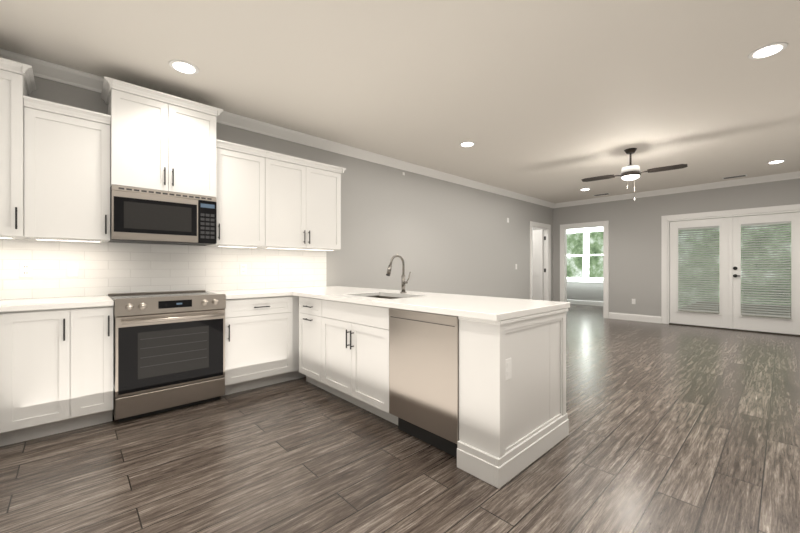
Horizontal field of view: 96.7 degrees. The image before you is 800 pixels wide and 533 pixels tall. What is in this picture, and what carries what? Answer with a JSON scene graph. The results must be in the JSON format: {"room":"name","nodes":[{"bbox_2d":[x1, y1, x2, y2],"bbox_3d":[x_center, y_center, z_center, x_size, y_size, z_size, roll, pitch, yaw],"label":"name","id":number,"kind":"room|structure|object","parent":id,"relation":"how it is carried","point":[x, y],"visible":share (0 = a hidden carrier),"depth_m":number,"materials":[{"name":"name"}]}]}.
{"room":"kitchen","nodes":[
{"label":"kitchen","id":0,"kind":"room"},
{"bbox_2d":[6,76,552,300],"bbox_3d":[0.185,-0.218,5.655,10.170,2.750,0.120,0,0,-43],"label":"wall","id":1,"kind":"structure","parent":0,"point":[440,236],"depth_m":5.61,"materials":[{"name":"grey paint"}]},
{"bbox_2d":[0,57,35,238],"bbox_3d":[-2.982,-0.798,2.349,0.788,1.194,0.425,0,0,-43],"label":"upper cabinet","id":2,"kind":"object","parent":1,"relation":"attached to","point":[17,81],"visible":0.98,"depth_m":2.43,"materials":[{"name":"white wood"}]},
{"bbox_2d":[23,95,110,241],"bbox_3d":[-2.566,-0.696,2.765,0.472,0.990,0.380,0,0,-43],"label":"upper cabinet","id":3,"kind":"object","parent":1,"relation":"attached to","point":[66,172],"visible":0.96,"depth_m":2.65,"materials":[{"name":"white wood"}]},
{"bbox_2d":[101,76,222,196],"bbox_3d":[-2.095,-1.054,3.164,0.848,0.812,0.435,0,0,-43],"label":"upper cabinet","id":4,"kind":"object","parent":1,"relation":"attached to","point":[160,141],"visible":1,"depth_m":3.00,"materials":[{"name":"white wood"}]},
{"bbox_2d":[109,185,216,245],"bbox_3d":[-2.106,-0.431,3.176,0.755,0.428,0.402,0,0,-43],"label":"microwave","id":5,"kind":"object","parent":4,"relation":"attached to","point":[142,215],"visible":1,"depth_m":3.00,"materials":[{"name":"metal"}]},
{"bbox_2d":[0,238,325,299],"bbox_3d":[-2.175,0.031,3.380,3.374,0.492,0.008,0,0,-43],"label":"tile backsplash","id":6,"kind":"structure","parent":1,"relation":"attached to","point":[106,268],"depth_m":3.23,"materials":[{"name":"white tile"}]},
{"bbox_2d":[19,263,31,277],"bbox_3d":[-2.870,0.022,2.728,0.070,0.115,0.007,0,0,-43],"label":"electrical outlet","id":7,"kind":"object","parent":6,"relation":"attached to","point":[25,270],"visible":1,"depth_m":2.73,"materials":[{"name":"plastic"}]},
{"bbox_2d":[67,263,78,276],"bbox_3d":[-2.674,0.022,2.907,0.070,0.115,0.010,0,0,-43],"label":"electrical outlet","id":8,"kind":"object","parent":6,"relation":"attached to","point":[72,269],"visible":1,"depth_m":2.91,"materials":[{"name":"white plastic"}]},
{"bbox_2d":[240,264,246,274],"bbox_3d":[-1.685,0.022,3.825,0.070,0.115,0.007,0,0,-43],"label":"electrical outlet","id":9,"kind":"object","parent":6,"relation":"attached to","point":[243,269],"visible":1,"depth_m":3.82,"materials":[{"name":"plastic"}]},
{"bbox_2d":[206,139,273,247],"bbox_3d":[-1.653,-0.703,3.640,0.532,0.976,0.335,0,0,-43],"label":"upper cabinet","id":10,"kind":"object","parent":1,"relation":"attached to","point":[269,199],"depth_m":3.52,"materials":[{"name":"white wood"}]},
{"bbox_2d":[0,48,554,207],"bbox_3d":[0.256,-1.540,5.578,9.930,0.105,0.088,0,0,-43],"label":"crown molding","id":11,"kind":"structure","parent":1,"relation":"attached to","point":[63,74],"depth_m":4.11,"materials":[{"name":"white wood"}]},
{"bbox_2d":[262,152,341,250],"bbox_3d":[-1.184,-0.703,4.075,0.977,0.976,0.335,0,0,-43],"label":"upper cabinet","id":12,"kind":"object","parent":1,"relation":"attached to","point":[307,193],"depth_m":3.97,"materials":[{"name":"white wood"}]},
{"bbox_2d":[533,230,542,299],"bbox_3d":[3.252,0.102,9.133,0.123,2.086,0.805,0,0,-43],"label":"hall door","id":13,"kind":"structure","parent":1,"relation":"in","point":[537,264],"depth_m":8.94,"materials":[{"name":"white wood"}]},
{"bbox_2d":[530,221,550,300],"bbox_3d":[3.325,0.050,8.548,1.040,2.215,0.140,0,0,-43],"label":"door frame","id":14,"kind":"structure","parent":1,"relation":"attached to","point":[546,228],"depth_m":8.80,"materials":[{"name":"white wood"}]},
{"bbox_2d":[0,304,799,532],"bbox_3d":[2.412,1.187,5.236,12.870,0.060,6.820,0,0,-43],"label":"floor","id":15,"kind":"structure","parent":0,"point":[681,429],"depth_m":2.11,"materials":[{"name":"brown wood"}]},
{"bbox_2d":[0,306,112,446],"bbox_3d":[-2.746,0.719,2.412,1.215,0.876,0.654,0,0,-43],"label":"base cabinet","id":16,"kind":"object","parent":15,"relation":"on","point":[56,371],"visible":0.94,"depth_m":2.41,"materials":[{"name":"white wood"}]},
{"bbox_2d":[108,290,225,421],"bbox_3d":[-1.990,0.692,3.051,0.755,0.930,0.718,0,0,-43],"label":"range","id":17,"kind":"object","parent":15,"relation":"on","point":[168,350],"visible":1,"depth_m":2.81,"materials":[{"name":"silver metal"}]},
{"bbox_2d":[223,295,305,395],"bbox_3d":[-1.282,0.719,3.766,1.249,0.876,0.654,0,0,-43],"label":"base cabinet","id":18,"kind":"object","parent":15,"relation":"on","point":[261,341],"visible":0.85,"depth_m":3.36,"materials":[{"name":"white wood"}]},
{"bbox_2d":[299,296,378,395],"bbox_3d":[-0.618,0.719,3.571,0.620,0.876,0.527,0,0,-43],"label":"base cabinet","id":19,"kind":"object","parent":15,"relation":"on","point":[339,341],"depth_m":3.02,"materials":[{"name":"white wood"}]},
{"bbox_2d":[379,306,388,387],"bbox_3d":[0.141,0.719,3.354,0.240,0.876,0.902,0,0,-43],"label":"base cabinet","id":20,"kind":"object","parent":15,"relation":"on","point":[383,311],"depth_m":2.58,"materials":[{"name":"white wood"}]},
{"bbox_2d":[389,308,458,457],"bbox_3d":[0.350,0.722,2.498,0.612,0.870,0.608,0,0,-43],"label":"dishwasher","id":21,"kind":"object","parent":15,"relation":"on","point":[424,376],"visible":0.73,"depth_m":2.26,"materials":[{"name":"metal"}]},
{"bbox_2d":[457,310,554,488],"bbox_3d":[0.654,0.719,2.179,0.644,0.876,0.269,0,0,-43],"label":"peninsula end panel","id":22,"kind":"object","parent":15,"relation":"on","point":[514,425],"depth_m":2.01,"materials":[{"name":"white wood"}]},
{"bbox_2d":[206,255,569,320],"bbox_3d":[-0.390,0.170,3.019,1.544,0.573,2.949,0,0,-43],"label":"countertop","id":23,"kind":"structure","parent":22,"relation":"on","point":[487,308],"depth_m":2.67,"materials":[{"name":"white stone"}]},
{"bbox_2d":[386,255,411,293],"bbox_3d":[-0.018,0.063,3.276,0.250,0.358,0.096,0,0,-43],"label":"faucet","id":24,"kind":"object","parent":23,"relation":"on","point":[403,282],"depth_m":3.32,"materials":[{"name":"silver metal"}]},
{"bbox_2d":[506,358,511,379],"bbox_3d":[0.594,0.559,1.953,0.070,0.115,0.008,0,0,-43],"label":"outlet","id":25,"kind":"object","parent":22,"relation":"attached to","point":[508,368],"visible":0.85,"depth_m":1.95,"materials":[{"name":"white plastic"}]},
{"bbox_3d":[-2.063,0.719,1.259,0.654,0.876,1.958,0,0,-43],"label":"base cabinet","id":26,"kind":"object","parent":15,"relation":"on","visible":0},
{"bbox_2d":[0,295,113,311],"bbox_3d":[-2.077,0.261,1.688,1.217,0.037,2.611,0,0,-43],"label":"countertop","id":27,"kind":"structure","parent":26,"relation":"on","point":[10,305],"depth_m":2.47,"materials":[{"name":"white stone"}]},
{"bbox_2d":[0,0,799,202],"bbox_3d":[1.941,-1.643,3.758,10.170,0.100,5.290,0,0,-43],"label":"ceiling","id":28,"kind":"structure","parent":0,"point":[554,101],"depth_m":2.92,"materials":[{"name":"paint"}]},
{"bbox_2d":[169,60,198,74],"bbox_3d":[-1.718,-1.589,2.830,0.208,0.007,0.208,0,0,-43],"label":"recessed light","id":29,"kind":"object","parent":28,"relation":"in","point":[182,66],"visible":1,"depth_m":2.82,"materials":[{"name":"white plastic"}]},
{"bbox_2d":[459,141,474,146],"bbox_3d":[0.870,-1.589,4.599,0.208,0.007,0.208,0,0,-43],"label":"recessed light","id":30,"kind":"object","parent":28,"relation":"in","point":[467,144],"visible":1,"depth_m":4.59,"materials":[{"name":"white plastic"}]},
{"bbox_2d":[581,148,687,200],"bbox_3d":[3.121,-1.245,4.816,0.248,0.694,1.200,0,0,-43],"label":"ceiling fan","id":31,"kind":"object","parent":28,"relation":"hanging from","point":[630,171],"visible":1,"depth_m":4.75,"materials":[{"name":"brown metal"}]},
{"bbox_2d":[722,174,746,178],"bbox_3d":[5.880,-1.589,6.252,0.150,0.007,0.320,0,0,-43],"label":"ceiling vent","id":32,"kind":"object","parent":28,"relation":"in","point":[734,176],"visible":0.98,"depth_m":6.22,"materials":[{"name":"grey metal"}]},
{"bbox_2d":[748,42,787,58],"bbox_3d":[2.704,-1.589,2.617,0.208,0.007,0.208,0,0,-43],"label":"recessed light","id":33,"kind":"object","parent":28,"relation":"in","point":[768,50],"visible":1,"depth_m":2.60,"materials":[{"name":"white plastic"}]},
{"bbox_2d":[766,160,785,163],"bbox_3d":[5.676,-1.589,5.368,0.208,0.007,0.208,0,0,-43],"label":"recessed light","id":34,"kind":"object","parent":28,"relation":"in","point":[775,161],"visible":0.98,"depth_m":5.35,"materials":[{"name":"white plastic"}]},
{"bbox_2d":[567,230,602,300],"bbox_3d":[5.975,-0.218,10.728,0.120,2.750,3.300,0,0,-43],"label":"wall","id":35,"kind":"structure","parent":0,"point":[584,291],"depth_m":10.92,"materials":[{"name":"grey paint"}]},
{"bbox_2d":[567,227,602,305],"bbox_3d":[5.951,-0.028,10.706,0.145,2.370,3.300,0,0,-43],"label":"windows","id":36,"kind":"structure","parent":35,"relation":"in","point":[584,277],"depth_m":10.92,"materials":[{"name":"white wood"}]},
{"bbox_2d":[553,178,799,316],"bbox_3d":[5.669,-0.218,7.127,0.120,2.750,5.170,0,0,-43],"label":"wall","id":37,"kind":"structure","parent":0,"point":[635,249],"depth_m":7.58,"materials":[{"name":"grey paint"}]},
{"bbox_2d":[560,221,608,317],"bbox_3d":[4.395,0.050,8.489,0.140,2.215,1.090,0,0,-43],"label":"door frame","id":38,"kind":"structure","parent":37,"relation":"attached to","point":[563,258],"depth_m":8.36,"materials":[{"name":"white wood"}]},
{"bbox_2d":[609,312,660,322],"bbox_3d":[5.579,1.087,7.125,0.016,0.140,5.050,0,0,-43],"label":"baseboard","id":39,"kind":"structure","parent":37,"relation":"attached to","point":[641,318],"depth_m":7.66,"materials":[{"name":"white wood"}]},
{"bbox_2d":[554,171,799,207],"bbox_3d":[5.552,-1.540,7.101,0.088,0.105,5.050,0,0,-43],"label":"crown molding","id":40,"kind":"structure","parent":37,"relation":"attached to","point":[756,180],"depth_m":6.96,"materials":[{"name":"white wood"}]},
{"bbox_2d":[670,217,728,327],"bbox_3d":[5.827,0.103,6.946,0.055,2.063,0.903,0,0,-43],"label":"french door","id":41,"kind":"structure","parent":37,"relation":"in","point":[720,319],"depth_m":6.87,"materials":[{"name":"white wood"}]},
{"bbox_2d":[678,226,718,312],"bbox_3d":[5.784,0.038,6.907,0.056,1.639,0.609,0,0,-43],"label":"window blind","id":42,"kind":"object","parent":41,"relation":"attached to","point":[687,293],"visible":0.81,"depth_m":6.90,"materials":[{"name":"white plastic"}]},
{"bbox_2d":[661,204,799,336],"bbox_3d":[6.141,0.050,6.617,0.160,2.215,2.070,0,0,-43],"label":"door frame","id":43,"kind":"structure","parent":37,"relation":"attached to","point":[666,220],"depth_m":7.09,"materials":[{"name":"white paint"}]},
{"bbox_2d":[729,212,799,334],"bbox_3d":[6.420,0.103,6.267,0.107,2.063,0.923,0,0,-43],"label":"french door","id":44,"kind":"structure","parent":37,"relation":"in","point":[737,320],"depth_m":6.30,"materials":[{"name":"white"}]},
{"bbox_2d":[741,221,790,317],"bbox_3d":[6.403,0.038,6.239,0.056,1.639,0.609,0,0,-43],"label":"window blind","id":45,"kind":"object","parent":44,"relation":"attached to","point":[746,298],"visible":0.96,"depth_m":6.23,"materials":[{"name":"white plastic"}]},
{"label":"outside","id":46,"kind":"structure","parent":0,"visible":0},
{"bbox_2d":[567,224,790,307],"bbox_3d":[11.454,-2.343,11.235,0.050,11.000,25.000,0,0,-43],"label":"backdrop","id":47,"kind":"structure","parent":46,"point":[574,247],"depth_m":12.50,"materials":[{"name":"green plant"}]},
{"bbox_2d":[678,302,790,318],"bbox_3d":[10.231,1.232,7.425,6.920,0.090,7.070,0,0,-43],"label":"ground","id":48,"kind":"structure","parent":46,"point":[744,309],"depth_m":10.01,"materials":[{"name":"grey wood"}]}
]}

